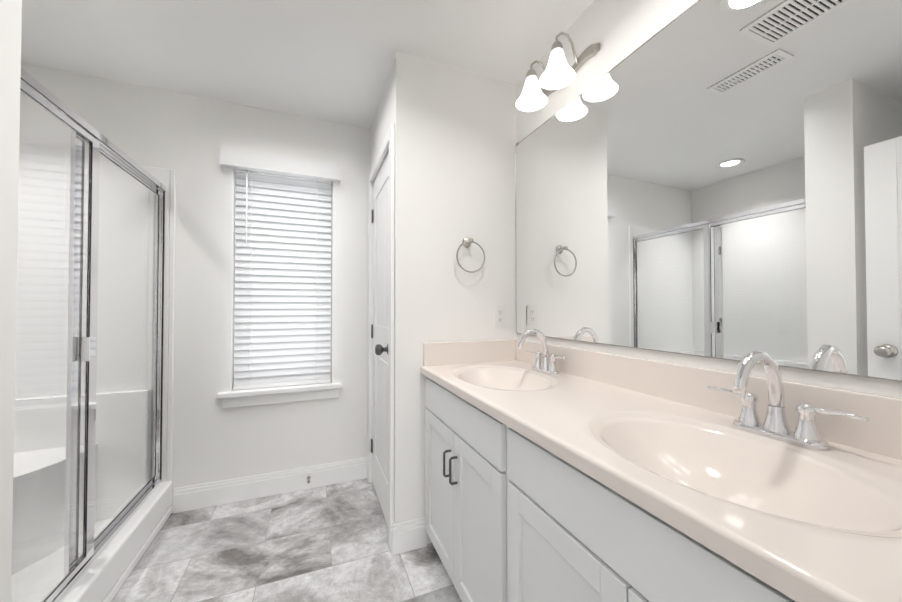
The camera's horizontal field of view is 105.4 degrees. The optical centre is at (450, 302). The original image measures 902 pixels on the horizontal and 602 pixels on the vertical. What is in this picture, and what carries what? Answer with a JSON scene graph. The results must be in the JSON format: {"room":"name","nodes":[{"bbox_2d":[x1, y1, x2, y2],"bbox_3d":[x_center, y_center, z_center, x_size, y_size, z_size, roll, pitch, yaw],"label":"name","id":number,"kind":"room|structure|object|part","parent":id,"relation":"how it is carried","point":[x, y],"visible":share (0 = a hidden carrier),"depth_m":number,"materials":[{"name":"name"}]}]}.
{"room":"bathroom","nodes":[
{"label":"bathroom","id":0,"kind":"room"},
{"bbox_2d":[112,478,461,601],"bbox_3d":[-0.719,1.235,0.962,3.030,0.080,2.840,0,-1,-22],"label":"floor","id":1,"kind":"structure","parent":0,"point":[328,543],"depth_m":1.62,"materials":[{"name":"tile"}]},
{"bbox_2d":[11,68,175,601],"bbox_3d":[-1.778,0.208,1.197,0.928,1.979,1.336,0,-1,-22],"label":"shower","id":2,"kind":"object","parent":1,"relation":"on","point":[93,452],"visible":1,"depth_m":1.30,"materials":[{"name":"clear glass"}]},
{"bbox_2d":[420,328,901,601],"bbox_3d":[0.404,0.652,1.052,0.583,1.087,1.628,0,-1,-22],"label":"bathroom vanity","id":3,"kind":"object","parent":1,"relation":"on","point":[555,473],"visible":1,"depth_m":0.76,"materials":[{"name":"white paint"}]},
{"bbox_2d":[21,0,593,128],"bbox_3d":[-0.719,-1.284,0.999,3.030,0.080,2.840,0,-1,-22],"label":"ceiling","id":4,"kind":"structure","parent":0,"point":[329,60],"depth_m":1.63,"materials":[{"name":"white paint"}]},
{"bbox_2d":[0,0,901,601],"bbox_3d":[-0.719,-0.025,0.981,3.030,2.440,2.840,0,-1,-22],"label":"wall","id":5,"kind":"structure","parent":0,"point":[460,134],"depth_m":1.89,"materials":[{"name":"white paint"}]},
{"bbox_2d":[217,383,341,407],"bbox_3d":[-1.075,0.592,2.211,0.710,0.094,0.115,0,-1,-22],"label":"window sill","id":6,"kind":"structure","parent":5,"relation":"attached to","point":[231,399],"depth_m":2.17,"materials":[{"name":"white paint"}]},
{"bbox_2d":[234,178,331,380],"bbox_3d":[-1.104,-0.158,2.294,0.580,1.405,0.050,0,-1,-22],"label":"window","id":7,"kind":"structure","parent":5,"relation":"in","point":[331,247],"depth_m":2.38,"materials":[{"name":"glass"}]},
{"bbox_2d":[220,147,340,389],"bbox_3d":[-1.077,-0.191,2.214,0.690,1.461,0.110,0,-1,-22],"label":"window blinds","id":8,"kind":"object","parent":7,"relation":"attached to","point":[282,319],"visible":0.92,"depth_m":2.23,"materials":[{"name":"white plastic"}]},
{"bbox_2d":[172,457,426,555],"bbox_3d":[-0.717,1.125,0.959,2.728,0.139,2.548,0,-1,-22],"label":"baseboard","id":9,"kind":"structure","parent":5,"relation":"attached to","point":[410,535],"depth_m":2.09,"materials":[{"name":"white paint"}]},
{"bbox_2d":[371,152,388,525],"bbox_3d":[-0.435,0.193,2.034,0.112,2.020,0.629,0,-1,-22],"label":"closet door","id":10,"kind":"structure","parent":5,"relation":"in","point":[379,334],"depth_m":2.06,"materials":[{"name":"white paint"}]},
{"bbox_3d":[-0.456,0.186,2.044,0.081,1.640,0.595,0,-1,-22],"label":"knob","id":11,"kind":"part","parent":10,"relation":"part of","materials":[{"name":"silver metal"}]},
{"bbox_2d":[367,123,394,549],"bbox_3d":[-0.409,0.163,2.042,0.059,2.094,0.750,0,-1,-22],"label":"door frame","id":12,"kind":"structure","parent":5,"relation":"attached to","point":[389,141],"depth_m":1.72,"materials":[{"name":"white paint"}]},
{"bbox_2d":[456,238,484,272],"bbox_3d":[0.095,-0.247,1.785,0.164,0.191,0.064,0,-1,-22],"label":"towel ring","id":13,"kind":"object","parent":5,"relation":"attached to","point":[466,242],"visible":1,"depth_m":1.77,"materials":[{"name":"silver metal"}]},
{"bbox_2d":[494,305,504,325],"bbox_3d":[0.267,0.074,1.880,0.070,0.114,0.008,0,-1,-22],"label":"electrical outlet","id":14,"kind":"object","parent":5,"relation":"attached to","point":[499,315],"visible":1,"depth_m":1.88,"materials":[{"name":"white plastic"}]},
{"bbox_2d":[516,32,599,111],"bbox_3d":[0.432,-1.032,1.526,0.197,0.205,0.400,0,-1,-22],"label":"sconce","id":15,"kind":"object","parent":5,"relation":"attached to","point":[559,73],"visible":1,"depth_m":1.48,"materials":[{"name":"white glass"}]},
{"bbox_3d":[0.408,-0.988,1.515,0.146,0.116,0.326,0,-1,-22],"label":"lamp shade","id":16,"kind":"part","parent":15,"relation":"part of","materials":[{"name":"white glass"}]},
{"bbox_2d":[515,0,901,381],"bbox_3d":[0.670,-0.370,1.175,0.011,1.063,1.629,0,-1,-22],"label":"mirror","id":17,"kind":"object","parent":5,"relation":"attached to","point":[719,179],"visible":1,"depth_m":0.93,"materials":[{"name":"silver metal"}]}
]}

